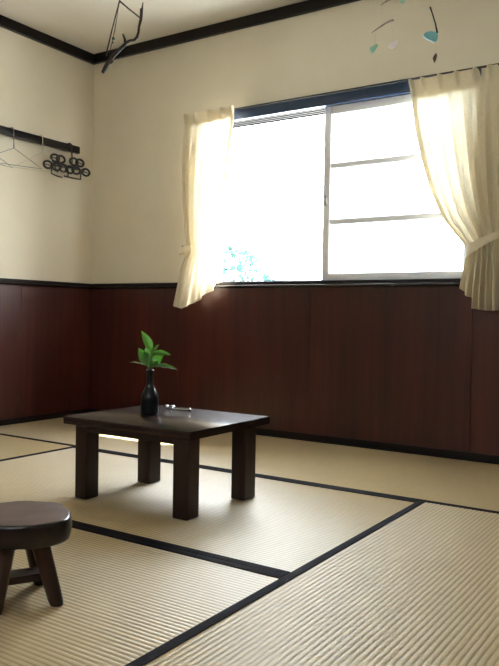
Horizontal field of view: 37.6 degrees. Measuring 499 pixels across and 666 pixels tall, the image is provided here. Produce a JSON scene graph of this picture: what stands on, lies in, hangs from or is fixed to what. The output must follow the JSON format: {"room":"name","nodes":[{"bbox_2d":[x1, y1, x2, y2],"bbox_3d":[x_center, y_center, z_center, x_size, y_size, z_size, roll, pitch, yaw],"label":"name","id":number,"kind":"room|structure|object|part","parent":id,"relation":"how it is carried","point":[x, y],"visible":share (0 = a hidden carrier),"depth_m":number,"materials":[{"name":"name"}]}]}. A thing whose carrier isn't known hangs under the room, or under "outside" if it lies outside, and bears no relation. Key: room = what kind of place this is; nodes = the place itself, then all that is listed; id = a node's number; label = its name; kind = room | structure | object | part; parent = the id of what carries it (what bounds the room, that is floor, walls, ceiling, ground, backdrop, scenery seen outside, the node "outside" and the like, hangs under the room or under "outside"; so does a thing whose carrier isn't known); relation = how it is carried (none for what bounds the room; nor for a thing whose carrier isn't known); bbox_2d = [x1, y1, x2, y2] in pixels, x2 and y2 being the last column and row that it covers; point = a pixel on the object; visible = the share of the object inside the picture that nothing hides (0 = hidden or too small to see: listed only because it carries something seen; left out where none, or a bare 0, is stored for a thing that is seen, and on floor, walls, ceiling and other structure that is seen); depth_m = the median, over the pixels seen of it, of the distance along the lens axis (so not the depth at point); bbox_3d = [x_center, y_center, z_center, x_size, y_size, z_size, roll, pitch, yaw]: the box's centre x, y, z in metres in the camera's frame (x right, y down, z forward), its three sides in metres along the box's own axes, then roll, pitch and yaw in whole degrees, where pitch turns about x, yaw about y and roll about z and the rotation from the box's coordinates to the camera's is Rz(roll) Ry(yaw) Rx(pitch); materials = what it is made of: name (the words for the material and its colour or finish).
{"room":"traditional dwelling","nodes":[
{"label":"traditional dwelling","id":0,"kind":"room"},
{"bbox_2d":[0,27,93,283],"bbox_3d":[-2.214,-0.570,3.426,0.130,2.600,4.180,2,2,33],"label":"wall","id":1,"kind":"structure","parent":0,"point":[46,218],"depth_m":4.66,"materials":[{"name":"beige paint"}]},
{"bbox_2d":[0,125,79,153],"bbox_3d":[-1.617,-1.198,4.133,0.056,0.046,1.730,2,2,33],"label":"hanging rail","id":2,"kind":"object","parent":1,"relation":"attached to","point":[6,131],"visible":1,"depth_m":4.55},
{"bbox_2d":[0,127,41,168],"bbox_3d":[-1.435,-1.110,4.382,0.054,0.244,0.460,2,2,33],"label":"wire hanger","id":3,"kind":"object","parent":2,"relation":"hanging from","point":[10,127],"visible":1,"depth_m":4.38,"materials":[{"name":"silver metal"}]},
{"bbox_3d":[-1.416,-1.061,4.371,0.008,0.148,0.460,2,2,33],"label":"frame","id":4,"kind":"part","parent":3,"relation":"part of","materials":[{"name":"grey metal"}]},
{"bbox_2d":[15,135,65,173],"bbox_3d":[-1.317,-1.113,4.556,0.061,0.244,0.420,2,2,33],"label":"wire hanger","id":5,"kind":"object","parent":2,"relation":"hanging from","point":[39,135],"visible":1,"depth_m":4.56,"materials":[{"name":"silver metal"}]},
{"bbox_3d":[-1.298,-1.073,4.544,0.015,0.166,0.420,2,2,33],"label":"frame","id":6,"kind":"part","parent":5,"relation":"part of","materials":[{"name":"metal"}]},
{"bbox_2d":[43,143,90,179],"bbox_3d":[-1.190,-1.115,4.742,0.076,0.246,0.403,2,2,33],"label":"hanger","id":7,"kind":"object","parent":2,"relation":"hanging from","point":[60,165],"visible":1,"depth_m":4.73,"materials":[{"name":"black plastic"}]},
{"bbox_3d":[-1.173,-1.042,4.734,0.011,0.103,0.283,2,2,33],"label":"frame","id":8,"kind":"part","parent":7,"relation":"part of","materials":[{"name":"black plastic"}]},
{"bbox_2d":[0,408,88,425],"bbox_3d":[-2.173,0.578,3.412,0.014,0.086,3.892,2,2,33],"label":"baseboard","id":9,"kind":"structure","parent":1,"relation":"attached to","point":[3,422],"depth_m":4.68,"materials":[{"name":"black wood"}]},
{"bbox_2d":[0,284,90,419],"bbox_3d":[-2.167,0.125,3.403,0.010,0.824,3.902,2,2,33],"label":"panelling","id":10,"kind":"object","parent":1,"relation":"attached to","point":[45,331],"visible":1,"depth_m":4.69,"materials":[{"name":"brown wood"}]},
{"bbox_2d":[0,278,90,288],"bbox_3d":[-2.155,-0.308,3.390,0.020,0.020,3.880,2,2,33],"label":"trim","id":11,"kind":"structure","parent":1,"relation":"attached to","point":[1,279],"depth_m":4.66,"materials":[{"name":"black wood"}]},
{"bbox_2d":[0,15,93,63],"bbox_3d":[-2.125,-1.837,3.353,0.030,0.060,3.860,2,2,33],"label":"trim","id":12,"kind":"structure","parent":1,"relation":"attached to","point":[9,24],"depth_m":4.61,"materials":[{"name":"black wood"}]},
{"bbox_2d":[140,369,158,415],"bbox_3d":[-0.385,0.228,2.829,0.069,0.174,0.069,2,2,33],"label":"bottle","id":13,"kind":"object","parent":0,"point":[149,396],"depth_m":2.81,"materials":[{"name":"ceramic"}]},
{"bbox_2d":[0,0,305,53],"bbox_3d":[-0.248,-1.857,2.119,4.780,0.100,4.180,2,2,33],"label":"ceiling","id":14,"kind":"structure","parent":0,"point":[86,25],"depth_m":4.31,"materials":[{"name":"paint"}]},
{"bbox_2d":[101,0,143,73],"bbox_3d":[-0.578,-1.512,3.349,0.188,0.658,0.024,1,1,-3],"label":"mobile","id":15,"kind":"object","parent":14,"relation":"hanging from","point":[109,61],"visible":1,"depth_m":3.35,"materials":[{"name":"black"}]},
{"bbox_3d":[-0.573,-1.552,3.350,0.163,0.577,0.017,1,1,-2],"label":"cord","id":16,"kind":"part","parent":15,"relation":"part of","materials":[{"name":"black"}]},
{"bbox_2d":[370,0,437,62],"bbox_3d":[0.580,-1.411,2.756,0.272,0.792,0.044,1,1,2],"label":"mobile","id":17,"kind":"object","parent":14,"relation":"hanging from","point":[432,36],"visible":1,"depth_m":2.75,"materials":[{"name":"green glass"}]},
{"bbox_3d":[0.466,-1.066,2.750,0.032,0.034,0.009,1,1,-1],"label":"sea glass","id":18,"kind":"part","parent":17,"relation":"part of","materials":[{"name":"green glass"}]},
{"bbox_3d":[0.679,-1.111,2.750,0.056,0.041,0.011,1,1,0],"label":"sea glass","id":19,"kind":"part","parent":17,"relation":"part of","materials":[{"name":"teal glass"}]},
{"bbox_2d":[91,0,498,283],"bbox_3d":[0.841,-0.527,3.842,4.520,2.600,0.130,2,2,33],"label":"wall","id":20,"kind":"structure","parent":0,"point":[140,102],"depth_m":4.47,"materials":[{"name":"beige paint"}]},
{"bbox_2d":[91,0,360,64],"bbox_3d":[0.819,-1.796,3.746,4.520,0.060,0.030,2,2,33],"label":"trim","id":21,"kind":"structure","parent":20,"relation":"attached to","point":[308,6],"depth_m":4.36,"materials":[{"name":"black wood"}]},
{"bbox_2d":[91,283,459,288],"bbox_3d":[0.791,-0.248,3.780,4.520,0.017,0.034,2,2,33],"label":"trim","id":22,"kind":"structure","parent":20,"relation":"attached to","point":[371,284],"depth_m":4.09,"materials":[{"name":"brown wood"}]},
{"bbox_2d":[91,279,460,286],"bbox_3d":[0.795,-0.266,3.785,4.520,0.020,0.020,2,2,33],"label":"trim","id":23,"kind":"structure","parent":20,"relation":"attached to","point":[394,280],"depth_m":4.07,"materials":[{"name":"black wood"}]},
{"bbox_2d":[89,408,498,462],"bbox_3d":[0.782,0.620,3.808,4.520,0.086,0.014,2,2,33],"label":"baseboard","id":24,"kind":"structure","parent":20,"relation":"attached to","point":[322,438],"depth_m":3.86,"materials":[{"name":"black wood"}]},
{"bbox_2d":[90,286,498,455],"bbox_3d":[0.787,0.167,3.802,4.508,0.824,0.010,2,2,33],"label":"panelling","id":25,"kind":"object","parent":20,"relation":"attached to","point":[413,366],"visible":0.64,"depth_m":4.05,"materials":[{"name":"brown wood"}]},
{"bbox_2d":[223,63,498,281],"bbox_3d":[0.472,-0.797,4.069,1.960,1.053,0.210,2,2,33],"label":"window","id":26,"kind":"structure","parent":20,"relation":"in","point":[382,218],"depth_m":3.90,"materials":[{"name":"white glass"}]},
{"bbox_2d":[173,105,235,307],"bbox_3d":[-0.266,-0.736,4.405,0.420,1.182,0.092,2,2,33],"label":"curtain","id":27,"kind":"object","parent":26,"relation":"hanging from","point":[207,135],"visible":1,"depth_m":4.41,"materials":[{"name":"beige fabric"}]},
{"bbox_3d":[0.461,-0.285,4.114,1.660,0.026,0.158,2,2,33],"label":"sill","id":28,"kind":"part","parent":26,"relation":"part of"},
{"bbox_3d":[0.437,-1.303,3.991,1.960,0.018,0.050,2,2,33],"label":"curtain rail","id":29,"kind":"part","parent":26,"relation":"part of","materials":[{"name":"metal"}]},
{"bbox_3d":[0.761,-0.759,3.845,0.830,0.954,0.024,2,2,33],"label":"sash","id":30,"kind":"part","parent":26,"relation":"part of","materials":[{"name":"white metal"}]},
{"bbox_3d":[0.761,-0.757,3.845,0.754,0.882,0.001,2,2,33],"label":"pane","id":31,"kind":"part","parent":26,"relation":"part of","materials":[{"name":"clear glass"}]},
{"bbox_2d":[408,64,498,310],"bbox_3d":[0.996,-0.699,3.578,0.474,1.177,0.084,2,2,35],"label":"curtain","id":32,"kind":"object","parent":26,"relation":"hanging from","point":[455,114],"visible":1,"depth_m":3.53,"materials":[{"name":"beige fabric"}]},
{"bbox_3d":[-0.292,0.741,2.178,4.780,0.102,4.180,2,2,33],"label":"floor","id":33,"kind":"structure","parent":0,"visible":0},
{"bbox_2d":[0,435,75,460],"bbox_3d":[-1.791,0.611,3.185,0.872,0.059,1.967,2,2,33],"label":"mat","id":34,"kind":"object","parent":33,"relation":"on","point":[10,447],"visible":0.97,"depth_m":3.73,"materials":[{"name":"wicker"}]},
{"bbox_2d":[0,524,284,665],"bbox_3d":[-0.936,0.652,2.035,1.817,0.059,0.984,2,2,33],"label":"mat","id":35,"kind":"object","parent":33,"relation":"on","point":[124,598],"visible":0.75,"depth_m":1.76,"materials":[{"name":"wicker"}]},
{"bbox_2d":[0,501,71,614],"bbox_3d":[-0.548,0.532,1.764,0.263,0.206,0.248,2,2,33],"label":"stool","id":36,"kind":"object","parent":35,"relation":"on","point":[34,527],"visible":1,"depth_m":1.71,"materials":[{"name":"brown wood"}]},
{"bbox_3d":[-0.572,0.558,1.689,0.045,0.156,0.091,1,1,14],"label":"leg","id":37,"kind":"part","parent":36,"relation":"part of","materials":[{"name":"brown wood"}]},
{"bbox_3d":[-0.537,0.555,1.828,0.045,0.156,0.084,1,1,14],"label":"leg","id":38,"kind":"part","parent":36,"relation":"part of","materials":[{"name":"brown wood"}]},
{"bbox_3d":[-0.547,0.431,1.762,0.246,0.003,0.232,2,2,33],"label":"seat","id":39,"kind":"part","parent":36,"relation":"part of","materials":[{"name":"brown wood"}]},
{"bbox_3d":[-0.480,0.558,1.735,0.096,0.156,0.045,1,1,19],"label":"leg","id":40,"kind":"part","parent":36,"relation":"part of","materials":[{"name":"brown wood"}]},
{"bbox_2d":[0,417,319,469],"bbox_3d":[-0.611,0.609,4.150,1.785,0.059,0.939,2,2,33],"label":"mat","id":41,"kind":"object","parent":33,"relation":"on","point":[215,451],"visible":0.43,"depth_m":3.96,"materials":[{"name":"wicker"}]},
{"bbox_2d":[0,447,416,574],"bbox_3d":[-0.395,0.642,2.858,1.817,0.059,0.981,2,2,33],"label":"mat","id":42,"kind":"object","parent":33,"relation":"on","point":[287,525],"visible":0.8,"depth_m":2.61,"materials":[{"name":"wicker"}]},
{"bbox_2d":[63,405,269,520],"bbox_3d":[-0.312,0.467,2.798,0.602,0.298,0.502,2,2,33],"label":"table","id":43,"kind":"object","parent":42,"relation":"on","point":[184,429],"visible":0.98,"depth_m":2.70,"materials":[{"name":"brown wood"}]},
{"bbox_3d":[-0.606,0.477,2.734,0.060,0.271,0.066,2,2,33],"label":"leg","id":44,"kind":"part","parent":43,"relation":"part of","materials":[{"name":"brown wood"}]},
{"bbox_3d":[-0.411,0.474,3.006,0.063,0.271,0.076,2,2,33],"label":"leg","id":45,"kind":"part","parent":43,"relation":"part of","materials":[{"name":"brown wood"}]},
{"bbox_2d":[134,331,177,415],"bbox_3d":[-0.372,0.154,2.834,0.187,0.323,0.088,1,1,-9],"label":"bottle vase","id":46,"kind":"object","parent":43,"relation":"on","point":[149,396],"visible":1,"depth_m":2.82,"materials":[{"name":"ceramic"}]},
{"bbox_2d":[164,405,190,410],"bbox_3d":[-0.292,0.304,2.985,0.130,0.020,0.020,2,1,28],"label":"trinket","id":47,"kind":"object","parent":43,"relation":"on","point":[170,406],"visible":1,"depth_m":2.99,"materials":[{"name":"silver metal"}]},
{"bbox_3d":[-0.214,0.489,2.478,0.064,0.271,0.068,2,2,33],"label":"leg","id":48,"kind":"part","parent":43,"relation":"part of","materials":[{"name":"brown wood"}]},
{"bbox_3d":[-0.022,0.486,2.761,0.062,0.271,0.076,2,2,33],"label":"leg","id":49,"kind":"part","parent":43,"relation":"part of","materials":[{"name":"brown wood"}]},
{"bbox_2d":[125,501,498,665],"bbox_3d":[0.467,0.683,1.702,0.890,0.059,1.967,2,2,33],"label":"mat","id":50,"kind":"object","parent":33,"relation":"on","point":[419,586],"visible":1,"depth_m":1.73,"materials":[{"name":"wicker"}]},
{"bbox_2d":[223,442,498,513],"bbox_3d":[0.887,0.657,3.166,1.796,0.059,0.939,2,2,33],"label":"mat","id":51,"kind":"object","parent":33,"relation":"on","point":[441,480],"visible":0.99,"depth_m":3.25,"materials":[{"name":"wicker"}]},
{"label":"outside","id":52,"kind":"structure","parent":0,"visible":0},
{"bbox_3d":[12.952,0.891,22.824,64.000,0.200,44.870,2,2,33],"label":"ground","id":53,"kind":"structure","parent":52,"visible":0},
{"bbox_2d":[223,245,275,280],"bbox_3d":[-0.390,-0.141,9.568,1.915,2.034,1.823,2,2,33],"label":"tree","id":54,"kind":"object","parent":53,"relation":"on","point":[240,266],"visible":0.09,"depth_m":9.38,"materials":[{"name":"green plant"}]}
]}

